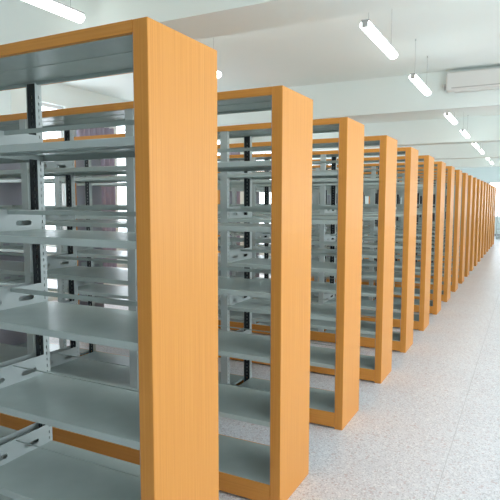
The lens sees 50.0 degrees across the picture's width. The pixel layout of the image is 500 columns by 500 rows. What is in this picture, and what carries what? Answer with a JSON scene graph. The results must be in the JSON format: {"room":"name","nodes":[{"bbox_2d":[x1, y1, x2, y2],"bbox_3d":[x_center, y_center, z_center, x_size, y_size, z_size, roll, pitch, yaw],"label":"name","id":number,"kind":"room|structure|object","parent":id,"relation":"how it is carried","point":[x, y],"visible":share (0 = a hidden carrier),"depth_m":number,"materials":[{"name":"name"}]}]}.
{"room":"library","nodes":[
{"label":"library","id":0,"kind":"room"},
{"bbox_2d":[41,83,368,300],"bbox_3d":[-0.320,-1.462,14.574,0.200,3.550,31.400,3,6,27],"label":"wall","id":1,"kind":"structure","parent":0,"point":[57,94],"depth_m":9.16,"materials":[{"name":"white paint"}]},
{"bbox_2d":[42,103,65,245],"bbox_3d":[-3.599,-1.171,8.221,0.060,2.300,1.900,3,6,27],"label":"window","id":2,"kind":"structure","parent":1,"relation":"in","point":[60,133],"depth_m":8.96,"materials":[{"name":"white glass"}]},
{"bbox_2d":[77,127,116,266],"bbox_3d":[-2.729,-0.856,9.578,0.133,2.732,1.070,3,6,27],"label":"curtain","id":3,"kind":"object","parent":1,"relation":"hanging from","point":[108,193],"visible":0.22,"depth_m":9.76,"materials":[{"name":"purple fabric"}]},
{"bbox_2d":[229,152,239,244],"bbox_3d":[-0.436,-1.251,14.003,0.133,2.732,0.670,3,6,27],"label":"curtain","id":4,"kind":"object","parent":1,"relation":"hanging from","point":[230,153],"visible":0.07,"depth_m":14.08,"materials":[{"name":"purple fabric"}]},
{"bbox_2d":[49,236,499,499],"bbox_3d":[3.853,0.581,12.593,9.600,0.150,31.400,3,6,27],"label":"floor","id":5,"kind":"structure","parent":0,"point":[397,444],"depth_m":4.03,"materials":[{"name":"stone"}]},
{"bbox_2d":[0,88,26,114],"bbox_3d":[-2.724,-0.704,6.114,0.420,3.550,0.260,3,6,27],"label":"column","id":6,"kind":"structure","parent":5,"relation":"on","point":[13,101],"depth_m":5.88,"materials":[{"name":"white paint"}]},
{"bbox_2d":[0,17,218,499],"bbox_3d":[-1.862,0.274,2.793,3.689,2.200,0.425,3,6,27],"label":"bookcase","id":7,"kind":"object","parent":5,"relation":"on","point":[171,418],"visible":1,"depth_m":2.00,"materials":[{"name":"brown wood"}]},
{"bbox_2d":[0,85,312,499],"bbox_3d":[-1.382,0.187,3.775,3.689,2.200,0.425,3,6,27],"label":"bookcase","id":8,"kind":"object","parent":5,"relation":"on","point":[247,469],"visible":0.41,"depth_m":3.04,"materials":[{"name":"brown wood"}]},
{"bbox_2d":[0,117,363,429],"bbox_3d":[-0.882,0.099,4.759,3.689,2.200,0.425,3,6,27],"label":"bookcase","id":9,"kind":"object","parent":5,"relation":"on","point":[336,408],"visible":0.41,"depth_m":4.09,"materials":[{"name":"brown wood"}]},
{"bbox_2d":[74,135,396,383],"bbox_3d":[-0.365,0.011,5.744,3.689,2.200,0.425,3,6,27],"label":"bookcase","id":10,"kind":"object","parent":5,"relation":"on","point":[376,368],"visible":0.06,"depth_m":4.97,"materials":[{"name":"brown wood"}]},
{"bbox_2d":[217,147,418,352],"bbox_3d":[0.141,-0.077,6.730,3.689,2.200,0.425,3,6,27],"label":"bookcase","id":11,"kind":"object","parent":5,"relation":"on","point":[402,341],"visible":0.28,"depth_m":6.06,"materials":[{"name":"brown wood"}]},
{"bbox_2d":[218,155,433,330],"bbox_3d":[0.655,-0.165,7.712,3.689,2.200,0.425,3,6,27],"label":"bookcase","id":12,"kind":"object","parent":5,"relation":"on","point":[421,321],"visible":0.09,"depth_m":6.89,"materials":[{"name":"brown wood"}]},
{"bbox_2d":[218,161,445,314],"bbox_3d":[1.165,-0.252,8.696,3.689,2.200,0.425,3,6,27],"label":"bookcase","id":13,"kind":"object","parent":5,"relation":"on","point":[435,305],"visible":0.2,"depth_m":7.97,"materials":[{"name":"brown wood"}]},
{"bbox_2d":[256,166,454,301],"bbox_3d":[1.675,-0.340,9.680,3.689,2.200,0.425,3,6,27],"label":"bookcase","id":14,"kind":"object","parent":5,"relation":"on","point":[445,296],"visible":0.09,"depth_m":8.85,"materials":[{"name":"brown wood"}]},
{"bbox_2d":[311,170,461,291],"bbox_3d":[2.185,-0.428,10.664,3.689,2.200,0.425,3,6,27],"label":"bookcase","id":15,"kind":"object","parent":5,"relation":"on","point":[458,184],"visible":0.12,"depth_m":9.85,"materials":[{"name":"brown wood"}]},
{"bbox_2d":[311,173,467,283],"bbox_3d":[2.695,-0.516,11.648,3.689,2.200,0.425,3,6,27],"label":"bookcase","id":16,"kind":"object","parent":5,"relation":"on","point":[464,175],"visible":0.06,"depth_m":10.77,"materials":[{"name":"brown wood"}]},
{"bbox_2d":[311,175,472,276],"bbox_3d":[3.205,-0.604,12.632,3.689,2.200,0.425,3,6,27],"label":"bookcase","id":17,"kind":"object","parent":5,"relation":"on","point":[470,177],"visible":0.04,"depth_m":11.69,"materials":[{"name":"brown wood"}]},
{"bbox_2d":[327,177,476,270],"bbox_3d":[3.715,-0.691,13.616,3.689,2.200,0.425,3,6,27],"label":"bookcase","id":18,"kind":"object","parent":5,"relation":"on","point":[474,192],"visible":0.09,"depth_m":12.76,"materials":[{"name":"brown wood"}]},
{"bbox_2d":[364,179,480,265],"bbox_3d":[4.224,-0.779,14.600,3.689,2.200,0.425,3,6,27],"label":"bookcase","id":19,"kind":"object","parent":5,"relation":"on","point":[478,180],"visible":0.02,"depth_m":13.64,"materials":[{"name":"brown wood"}]},
{"bbox_2d":[364,181,483,261],"bbox_3d":[4.734,-0.867,15.584,3.689,2.200,0.425,3,6,27],"label":"bookcase","id":20,"kind":"object","parent":5,"relation":"on","point":[482,182],"visible":0.11,"depth_m":14.65,"materials":[{"name":"brown wood"}]},
{"bbox_2d":[369,183,488,254],"bbox_3d":[5.754,-1.043,17.552,3.689,2.200,0.425,3,6,27],"label":"bookcase","id":21,"kind":"object","parent":5,"relation":"on","point":[487,187],"visible":0.06,"depth_m":16.61,"materials":[{"name":"brown wood"}]},
{"bbox_2d":[399,182,486,257],"bbox_3d":[5.244,-0.955,16.568,3.689,2.200,0.425,3,6,27],"label":"bookcase","id":22,"kind":"object","parent":5,"relation":"on","point":[485,183],"visible":0.03,"depth_m":15.62,"materials":[{"name":"brown wood"}]},
{"bbox_2d":[400,187,495,244],"bbox_3d":[7.794,-1.394,21.488,3.689,2.200,0.425,3,6,27],"label":"bookcase","id":23,"kind":"object","parent":5,"relation":"on","point":[495,187],"visible":0.02,"depth_m":20.51,"materials":[{"name":"brown wood"}]},
{"bbox_2d":[434,185,492,248],"bbox_3d":[6.774,-1.218,19.520,3.689,2.200,0.425,3,6,27],"label":"bookcase","id":24,"kind":"object","parent":5,"relation":"on","point":[491,185],"visible":0.02,"depth_m":18.56,"materials":[{"name":"brown wood"}]},
{"bbox_2d":[434,292,499,499],"bbox_3d":[5.555,0.587,11.712,0.004,0.001,31.000,3,6,27],"label":"trim","id":25,"kind":"structure","parent":5,"relation":"in","point":[499,292],"depth_m":3.98,"materials":[{"name":"grey"}]},
{"bbox_2d":[459,184,490,251],"bbox_3d":[6.264,-1.130,18.536,3.689,2.200,0.425,3,6,27],"label":"bookcase","id":26,"kind":"object","parent":5,"relation":"on","point":[489,198],"visible":0.02,"depth_m":17.56,"materials":[{"name":"brown wood"}]},
{"bbox_2d":[491,186,494,246],"bbox_3d":[7.284,-1.306,20.504,3.689,2.200,0.425,3,6,27],"label":"bookcase","id":27,"kind":"object","parent":5,"relation":"on","point":[493,186],"visible":0.02,"depth_m":19.53,"materials":[{"name":"brown wood"}]},
{"bbox_2d":[496,189,499,238],"bbox_3d":[11.724,-1.546,23.253,1.830,2.200,0.425,3,6,27],"label":"bookcase","id":28,"kind":"object","parent":5,"relation":"on","point":[497,237],"visible":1,"depth_m":23.51,"materials":[{"name":"white metal"}]},
{"bbox_2d":[59,0,499,123],"bbox_3d":[3.859,-3.104,12.261,9.600,0.150,31.400,3,6,27],"label":"ceiling","id":29,"kind":"structure","parent":0,"point":[453,34],"depth_m":6.88,"materials":[{"name":"white paint"}]},
{"bbox_2d":[23,0,84,22],"bbox_3d":[-1.599,-2.029,3.820,0.094,0.496,1.064,3,6,27],"label":"lamp","id":30,"kind":"object","parent":29,"relation":"hanging from","point":[54,6],"visible":1,"depth_m":4.08,"materials":[{"name":"grey plastic"}]},
{"bbox_2d":[213,38,221,77],"bbox_3d":[-0.609,-2.199,5.732,0.094,0.496,1.064,3,6,27],"label":"lamp","id":31,"kind":"object","parent":29,"relation":"hanging from","point":[219,74],"visible":0.13,"depth_m":6.15,"materials":[{"name":"grey plastic"}]},
{"bbox_2d":[0,0,442,44],"bbox_3d":[-0.333,-2.034,4.203,9.200,0.550,0.520,3,6,27],"label":"ceiling beam","id":32,"kind":"structure","parent":29,"relation":"attached to","point":[20,20],"depth_m":4.14,"materials":[{"name":"white paint"}]},
{"bbox_2d":[217,65,499,125],"bbox_3d":[1.955,-2.428,8.620,9.200,0.550,0.400,3,6,27],"label":"ceiling beam","id":33,"kind":"structure","parent":29,"relation":"attached to","point":[394,96],"depth_m":8.35,"materials":[{"name":"white paint"}]},
{"bbox_2d":[443,67,499,92],"bbox_3d":[3.364,-2.415,7.584,1.210,0.285,0.144,3,6,27],"label":"air conditioner","id":34,"kind":"object","parent":33,"relation":"attached to","point":[488,78],"visible":1,"depth_m":7.61,"materials":[{"name":"white plastic"}]},
{"bbox_2d":[454,87,499,92],"bbox_3d":[3.404,-2.280,7.577,0.960,0.016,0.100,3,6,27],"label":"vent","id":35,"kind":"object","parent":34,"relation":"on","point":[456,89],"depth_m":7.66,"materials":[{"name":"white plastic"}]},
{"bbox_2d":[252,115,499,152],"bbox_3d":[4.134,-2.803,12.824,9.200,0.550,0.400,3,6,27],"label":"ceiling beam","id":36,"kind":"structure","parent":29,"relation":"attached to","point":[481,129],"depth_m":12.55,"materials":[{"name":"white paint"}]},
{"bbox_2d":[360,17,397,58],"bbox_3d":[1.196,-2.121,4.894,0.094,0.496,1.064,3,6,27],"label":"lamp","id":37,"kind":"object","parent":29,"relation":"hanging from","point":[366,25],"visible":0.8,"depth_m":4.77,"materials":[{"name":"grey plastic"}]},
{"bbox_2d":[312,142,499,159],"bbox_3d":[6.336,-3.182,17.072,9.200,0.550,0.400,3,6,27],"label":"ceiling beam","id":38,"kind":"structure","parent":29,"relation":"attached to","point":[491,149],"depth_m":16.80,"materials":[{"name":"white paint"}]},
{"bbox_2d":[409,39,430,95],"bbox_3d":[2.155,-2.286,6.744,0.094,0.496,1.064,3,6,27],"label":"lamp","id":39,"kind":"object","parent":29,"relation":"hanging from","point":[413,77],"visible":1,"depth_m":6.57,"materials":[{"name":"grey plastic"}]},
{"bbox_2d":[409,75,430,95],"bbox_3d":[2.155,-2.069,6.763,0.094,0.060,1.044,3,6,27],"label":"diffuser","id":40,"kind":"object","parent":39,"relation":"attached to","point":[415,79],"depth_m":6.61,"materials":[{"name":"white plastic"}]},
{"bbox_2d":[364,158,499,167],"bbox_3d":[8.537,-3.561,21.321,9.200,0.550,0.400,3,6,27],"label":"ceiling beam","id":41,"kind":"structure","parent":29,"relation":"attached to","point":[474,162],"depth_m":21.05,"materials":[{"name":"white paint"}]},
{"bbox_2d":[444,112,456,124],"bbox_3d":[3.545,-2.525,9.426,0.094,0.496,1.064,3,6,27],"label":"lamp","id":42,"kind":"object","parent":29,"relation":"hanging from","point":[449,116],"visible":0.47,"depth_m":9.30,"materials":[{"name":"grey plastic"}]},
{"bbox_2d":[460,121,469,137],"bbox_3d":[4.645,-2.715,11.550,0.094,0.496,1.064,3,6,27],"label":"lamp","id":43,"kind":"object","parent":29,"relation":"hanging from","point":[463,131],"visible":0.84,"depth_m":11.29,"materials":[{"name":"grey plastic"}]},
{"bbox_2d":[460,130,469,137],"bbox_3d":[4.645,-2.498,11.569,0.094,0.060,1.044,3,6,27],"label":"diffuser","id":44,"kind":"object","parent":43,"relation":"attached to","point":[464,132],"depth_m":11.38,"materials":[{"name":"white plastic"}]},
{"bbox_2d":[401,167,499,233],"bbox_3d":[11.012,-2.494,26.235,9.600,3.550,0.200,3,6,27],"label":"wall","id":45,"kind":"structure","parent":0,"point":[486,174],"depth_m":25.83,"materials":[{"name":"white paint"}]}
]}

